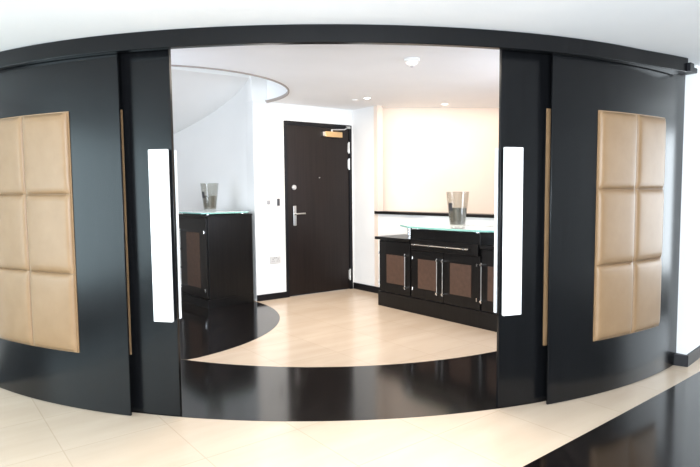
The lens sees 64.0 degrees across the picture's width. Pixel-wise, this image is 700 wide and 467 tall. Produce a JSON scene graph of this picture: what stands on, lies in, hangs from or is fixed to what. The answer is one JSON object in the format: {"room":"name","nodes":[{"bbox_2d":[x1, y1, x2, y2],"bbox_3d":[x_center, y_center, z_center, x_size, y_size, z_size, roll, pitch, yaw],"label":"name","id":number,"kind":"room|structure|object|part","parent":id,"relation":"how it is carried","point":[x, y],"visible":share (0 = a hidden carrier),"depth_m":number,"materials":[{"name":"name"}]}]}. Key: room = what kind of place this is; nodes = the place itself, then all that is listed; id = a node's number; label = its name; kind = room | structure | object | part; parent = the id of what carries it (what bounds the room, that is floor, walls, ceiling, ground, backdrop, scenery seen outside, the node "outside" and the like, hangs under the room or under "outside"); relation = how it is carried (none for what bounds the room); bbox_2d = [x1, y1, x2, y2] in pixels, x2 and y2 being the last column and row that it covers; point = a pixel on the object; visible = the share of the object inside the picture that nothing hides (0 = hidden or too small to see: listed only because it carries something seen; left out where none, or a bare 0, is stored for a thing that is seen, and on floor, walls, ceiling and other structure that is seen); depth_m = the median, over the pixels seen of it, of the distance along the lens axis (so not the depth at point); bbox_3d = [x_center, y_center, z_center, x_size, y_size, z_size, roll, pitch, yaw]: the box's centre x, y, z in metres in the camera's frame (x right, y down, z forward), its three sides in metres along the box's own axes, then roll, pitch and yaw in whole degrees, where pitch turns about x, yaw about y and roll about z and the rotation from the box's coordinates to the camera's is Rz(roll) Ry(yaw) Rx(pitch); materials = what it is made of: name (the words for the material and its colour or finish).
{"room":"apartment hallway","nodes":[
{"label":"apartment hallway","id":0,"kind":"room"},
{"bbox_2d":[173,83,247,213],"bbox_3d":[-3.300,-1.646,6.542,4.036,5.000,1.875,-3,5,-29],"label":"wall","id":1,"kind":"structure","parent":0,"point":[211,152],"depth_m":7.25,"materials":[{"name":"grey paint"}]},
{"bbox_2d":[171,66,249,133],"bbox_3d":[-3.244,-0.784,6.518,3.792,2.383,1.828,-3,5,-29],"label":"ceiling","id":2,"kind":"structure","parent":1,"relation":"attached to","point":[197,93],"depth_m":6.66,"materials":[{"name":"grey paint"}]},
{"bbox_2d":[245,76,353,300],"bbox_3d":[-0.536,-1.718,7.173,1.665,5.000,0.200,-4,5,-36],"label":"wall","id":3,"kind":"structure","parent":0,"point":[264,121],"depth_m":6.81,"materials":[{"name":"white paint"}]},
{"bbox_2d":[171,65,288,102],"bbox_3d":[-1.241,-1.495,5.517,0.974,0.032,2.334,2,5,32],"label":"trim","id":4,"kind":"structure","parent":3,"relation":"attached to","point":[285,86],"depth_m":5.17,"materials":[{"name":"beige"}]},
{"bbox_2d":[265,199,271,205],"bbox_3d":[-0.989,-0.378,6.799,0.086,0.086,0.013,-4,5,-36],"label":"light switch","id":5,"kind":"object","parent":3,"relation":"attached to","point":[268,202],"visible":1,"depth_m":6.79,"materials":[{"name":"white plastic"}]},
{"bbox_2d":[257,292,286,300],"bbox_3d":[-0.958,0.775,6.897,0.410,0.075,0.015,-4,5,-36],"label":"baseboard","id":6,"kind":"structure","parent":3,"relation":"attached to","point":[279,295],"depth_m":6.89,"materials":[{"name":"black paint"}]},
{"bbox_2d":[270,256,280,263],"bbox_3d":[-0.918,0.326,6.897,0.146,0.086,0.013,-4,5,-36],"label":"wall socket","id":7,"kind":"object","parent":3,"relation":"attached to","point":[277,259],"visible":1,"depth_m":6.89,"materials":[{"name":"grey plastic"}]},
{"bbox_2d":[276,198,279,205],"bbox_3d":[-0.883,-0.384,6.874,0.060,0.100,0.016,-4,5,-36],"label":"keypad","id":8,"kind":"object","parent":3,"relation":"attached to","point":[277,199],"visible":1,"depth_m":6.86,"materials":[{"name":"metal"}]},
{"bbox_2d":[283,120,352,296],"bbox_3d":[-0.394,-0.319,7.253,1.026,2.196,0.227,-4,5,-36],"label":"door","id":9,"kind":"structure","parent":3,"relation":"in","point":[317,156],"depth_m":7.23,"materials":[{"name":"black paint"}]},
{"bbox_3d":[-0.692,-0.222,7.032,0.045,0.250,0.012,-4,5,-36],"label":"handle plate","id":10,"kind":"part","parent":9,"relation":"part of","materials":[{"name":"silver metal"}]},
{"bbox_3d":[-0.104,-1.367,7.317,0.313,0.084,0.101,-4,5,-36],"label":"closer arm","id":11,"kind":"part","parent":9,"relation":"part of","materials":[{"name":"silver metal"}]},
{"bbox_2d":[171,44,499,109],"bbox_3d":[-0.965,-1.658,5.845,8.500,0.280,6.100,-1,4,0],"label":"ceiling","id":12,"kind":"structure","parent":0,"point":[316,75],"depth_m":5.12,"materials":[{"name":"white paint"}]},
{"bbox_2d":[404,57,419,66],"bbox_3d":[0.512,-1.409,4.631,0.132,0.068,0.132,-1,4,0],"label":"smoke detector","id":13,"kind":"object","parent":12,"relation":"attached to","point":[410,61],"visible":1,"depth_m":4.59,"materials":[{"name":"white plastic"}]},
{"bbox_2d":[0,289,699,466],"bbox_3d":[0.441,1.088,3.597,19.000,0.102,19.000,-4,5,-38],"label":"floor","id":14,"kind":"structure","parent":0,"point":[344,327],"depth_m":3.34,"materials":[{"name":"beige tile"}]},
{"bbox_2d":[179,210,253,308],"bbox_3d":[-1.672,0.279,6.797,0.650,1.093,0.890,-4,6,-42],"label":"base cabinet","id":15,"kind":"object","parent":14,"relation":"on","point":[216,249],"visible":0.88,"depth_m":6.53,"materials":[{"name":"black wood"}]},
{"bbox_3d":[-2.043,0.294,6.754,0.009,0.705,0.009,-4,6,-42],"label":"handle","id":16,"kind":"part","parent":15,"relation":"part of","materials":[{"name":"silver metal"}]},
{"bbox_3d":[-1.837,0.303,6.569,0.004,0.640,0.330,-4,6,-42],"label":"inset panel","id":17,"kind":"part","parent":15,"relation":"part of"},
{"bbox_3d":[-1.866,0.265,6.615,0.020,0.910,0.756,-4,6,-42],"label":"door","id":18,"kind":"part","parent":15,"relation":"part of","materials":[{"name":"black wood"}]},
{"bbox_2d":[202,192,216,208],"bbox_3d":[-1.639,-0.419,6.546,0.210,0.335,0.210,3,5,38],"label":"vase","id":19,"kind":"object","parent":15,"relation":"on","point":[209,202],"visible":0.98,"depth_m":6.49,"materials":[{"name":"clear glass"}]},
{"bbox_3d":[-1.677,-0.259,6.758,0.650,0.014,0.890,-4,6,-42],"label":"glass","id":20,"kind":"part","parent":15,"relation":"part of","materials":[{"name":"white"}]},
{"bbox_2d":[375,223,496,331],"bbox_3d":[1.100,0.402,5.805,0.530,0.940,2.100,-4,5,-38],"label":"sideboard","id":21,"kind":"object","parent":14,"relation":"on","point":[439,271],"visible":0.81,"depth_m":5.70,"materials":[{"name":"black wood"}]},
{"bbox_3d":[0.504,0.381,6.274,0.020,0.585,0.503,-4,5,-38],"label":"door","id":22,"kind":"part","parent":21,"relation":"part of","materials":[{"name":"black wood"}]},
{"bbox_3d":[0.510,0.405,6.251,0.004,0.324,0.302,-4,5,-38],"label":"inset panel","id":23,"kind":"part","parent":21,"relation":"part of","materials":[{"name":"brown leather"}]},
{"bbox_3d":[0.595,0.418,6.095,0.009,0.389,0.009,-4,5,-38],"label":"handle","id":24,"kind":"part","parent":21,"relation":"part of","materials":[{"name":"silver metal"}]},
{"bbox_3d":[0.649,-0.004,6.072,0.052,0.125,0.052,-4,5,-38],"label":"post","id":25,"kind":"part","parent":21,"relation":"part of","materials":[{"name":"silver metal"}]},
{"bbox_3d":[0.810,0.435,5.868,0.004,0.314,0.276,-4,5,-38],"label":"inset panel","id":26,"kind":"part","parent":21,"relation":"part of","materials":[{"name":"brown leather"}]},
{"bbox_3d":[0.814,0.441,5.882,0.020,0.515,0.462,-4,5,-38],"label":"door","id":27,"kind":"part","parent":21,"relation":"part of","materials":[{"name":"black wood"}]},
{"bbox_3d":[0.885,0.447,5.726,0.009,0.379,0.009,-4,5,-38],"label":"handle","id":28,"kind":"part","parent":21,"relation":"part of","materials":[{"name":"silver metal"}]},
{"bbox_3d":[0.889,0.136,5.654,0.010,0.010,0.770,-4,5,-38],"label":"handle","id":29,"kind":"part","parent":21,"relation":"part of","materials":[{"name":"silver metal"}]},
{"bbox_3d":[0.933,0.451,5.665,0.009,0.379,0.009,-4,5,-38],"label":"handle","id":30,"kind":"part","parent":21,"relation":"part of","materials":[{"name":"silver metal"}]},
{"bbox_3d":[0.947,0.137,5.668,0.042,0.110,0.910,-4,5,-38],"label":"drawer","id":31,"kind":"part","parent":21,"relation":"part of","materials":[{"name":"black wood"}]},
{"bbox_3d":[1.089,-0.058,5.767,0.515,0.018,1.500,-4,5,-38],"label":"glass","id":32,"kind":"part","parent":21,"relation":"part of","materials":[{"name":"white"}]},
{"bbox_2d":[449,203,466,224],"bbox_3d":[1.061,-0.230,5.524,0.227,0.362,0.227,-4,5,-36],"label":"vase","id":33,"kind":"object","parent":21,"relation":"on","point":[457,216],"visible":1,"depth_m":5.46,"materials":[{"name":"clear glass"}]},
{"bbox_3d":[1.087,0.458,5.515,0.004,0.314,0.270,-4,5,-38],"label":"inset panel","id":34,"kind":"part","parent":21,"relation":"part of","materials":[{"name":"brown leather"}]},
{"bbox_3d":[1.103,0.465,5.514,0.020,0.515,0.462,-4,5,-38],"label":"door","id":35,"kind":"part","parent":21,"relation":"part of","materials":[{"name":"black wood"}]},
{"bbox_3d":[1.235,0.471,5.279,0.009,0.389,0.009,-4,5,-38],"label":"handle","id":36,"kind":"part","parent":21,"relation":"part of","materials":[{"name":"silver metal"}]},
{"bbox_3d":[1.412,0.456,5.116,0.020,0.585,0.503,-4,5,-38],"label":"door","id":37,"kind":"part","parent":21,"relation":"part of","materials":[{"name":"black wood"}]},
{"bbox_3d":[1.385,0.478,5.134,0.004,0.324,0.305,-4,5,-38],"label":"inset panel","id":38,"kind":"part","parent":21,"relation":"part of","materials":[{"name":"brown leather"}]},
{"bbox_2d":[676,65,699,354],"bbox_3d":[3.910,-0.236,5.619,4.230,2.186,0.219,-5,6,-44],"label":"wall pier","id":39,"kind":"object","parent":14,"relation":"on","point":[688,315],"visible":0.5,"depth_m":4.11,"materials":[{"name":"white paint"}]},
{"bbox_2d":[674,346,699,366],"bbox_3d":[3.959,0.817,5.622,4.276,0.085,0.092,-5,6,-44],"label":"baseboard","id":40,"kind":"object","parent":39,"relation":"attached to","point":[683,360],"visible":1,"depth_m":4.15,"materials":[{"name":"black paint"}]},
{"bbox_2d":[0,0,699,65],"bbox_3d":[-0.231,-1.001,0.760,22.651,0.120,10.828,-1,4,0],"label":"ceiling","id":41,"kind":"structure","parent":0,"point":[672,27],"depth_m":2.82,"materials":[{"name":"white paint"}]},
{"bbox_2d":[353,106,493,286],"bbox_3d":[1.325,-0.348,6.022,0.120,2.400,4.000,-4,5,-38],"label":"wall","id":42,"kind":"structure","parent":0,"point":[363,118],"depth_m":7.32,"materials":[{"name":"white paint"}]},
{"bbox_2d":[353,282,379,292],"bbox_3d":[0.374,0.734,7.223,0.015,0.085,1.050,-4,5,-38],"label":"baseboard","id":43,"kind":"structure","parent":42,"relation":"attached to","point":[364,287],"depth_m":7.41,"materials":[{"name":"black paint"}]},
{"bbox_2d":[374,105,498,286],"bbox_3d":[1.571,-0.363,6.191,2.691,2.400,2.900,-1,4,0],"label":"wall","id":44,"kind":"structure","parent":0,"point":[426,159],"depth_m":7.39,"materials":[{"name":"beige paint"}]},
{"bbox_2d":[374,211,493,217],"bbox_3d":[1.478,-0.185,5.857,0.200,0.035,3.535,-4,5,-38],"label":"trim","id":45,"kind":"structure","parent":44,"relation":"attached to","point":[477,215],"depth_m":6.46,"materials":[{"name":"black wood"}]},
{"bbox_3d":[-0.234,-1.263,3.966,6.700,0.250,1.996,-1,4,0],"label":"wall","id":46,"kind":"structure","parent":0,"visible":0},
{"bbox_2d":[118,49,181,415],"bbox_3d":[-1.677,-0.011,3.470,1.442,2.146,0.127,1,4,21],"label":"sliding door","id":47,"kind":"structure","parent":46,"relation":"in","point":[149,156],"depth_m":3.23,"materials":[{"name":"black wood"}]},
{"bbox_3d":[-1.675,-0.004,3.424,0.788,1.440,0.024,1,4,22],"label":"upholstered panel","id":48,"kind":"part","parent":47,"relation":"part of","materials":[{"name":"beige leather"}]},
{"bbox_3d":[-1.077,0.017,3.192,0.119,0.985,0.022,0,4,13],"label":"pull handle","id":49,"kind":"part","parent":47,"relation":"part of","materials":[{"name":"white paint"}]},
{"bbox_3d":[-1.056,0.010,3.279,0.116,0.985,0.022,0,4,13],"label":"pull handle","id":50,"kind":"part","parent":47,"relation":"part of","materials":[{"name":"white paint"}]},
{"bbox_2d":[0,24,696,75],"bbox_3d":[-0.159,-1.086,3.419,5.067,0.094,0.967,-1,4,0],"label":"door track","id":51,"kind":"object","parent":46,"relation":"attached to","point":[290,34],"visible":1,"depth_m":3.05,"materials":[{"name":"black wood"}]},
{"bbox_2d":[0,53,131,415],"bbox_3d":[-1.980,-0.012,3.518,1.486,2.146,0.113,2,5,27],"label":"sliding door","id":52,"kind":"structure","parent":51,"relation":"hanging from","point":[64,322],"depth_m":3.35,"materials":[{"name":"black wood"}]},
{"bbox_3d":[-1.997,-0.007,3.503,0.791,1.440,0.024,2,5,27],"label":"upholstered panel","id":53,"kind":"part","parent":52,"relation":"part of","materials":[{"name":"beige leather"}]},
{"bbox_2d":[546,54,684,404],"bbox_3d":[1.834,-0.059,3.688,1.468,2.146,0.111,-3,5,-32],"label":"sliding door","id":54,"kind":"structure","parent":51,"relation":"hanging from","point":[617,129],"depth_m":3.53,"materials":[{"name":"black wood"}]},
{"bbox_3d":[1.846,-0.054,3.671,0.748,1.440,0.022,-3,5,-32],"label":"upholstered panel","id":55,"kind":"part","parent":54,"relation":"part of","materials":[{"name":"beige leather"}]},
{"bbox_2d":[494,50,551,407],"bbox_3d":[1.526,-0.051,3.608,1.447,2.146,0.127,-3,5,-26],"label":"sliding door","id":56,"kind":"structure","parent":46,"relation":"in","point":[522,157],"depth_m":3.34,"materials":[{"name":"black wood"}]},
{"bbox_3d":[0.924,-0.014,3.365,0.120,0.985,0.022,-2,4,-18],"label":"pull handle","id":57,"kind":"part","parent":56,"relation":"part of","materials":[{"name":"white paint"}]},
{"bbox_3d":[0.952,-0.008,3.279,0.123,0.985,0.022,-2,4,-18],"label":"pull handle","id":58,"kind":"part","parent":56,"relation":"part of","materials":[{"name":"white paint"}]},
{"bbox_3d":[1.532,-0.044,3.565,0.785,1.440,0.024,-3,5,-27],"label":"upholstered panel","id":59,"kind":"part","parent":56,"relation":"part of","materials":[{"name":"beige leather"}]}
]}

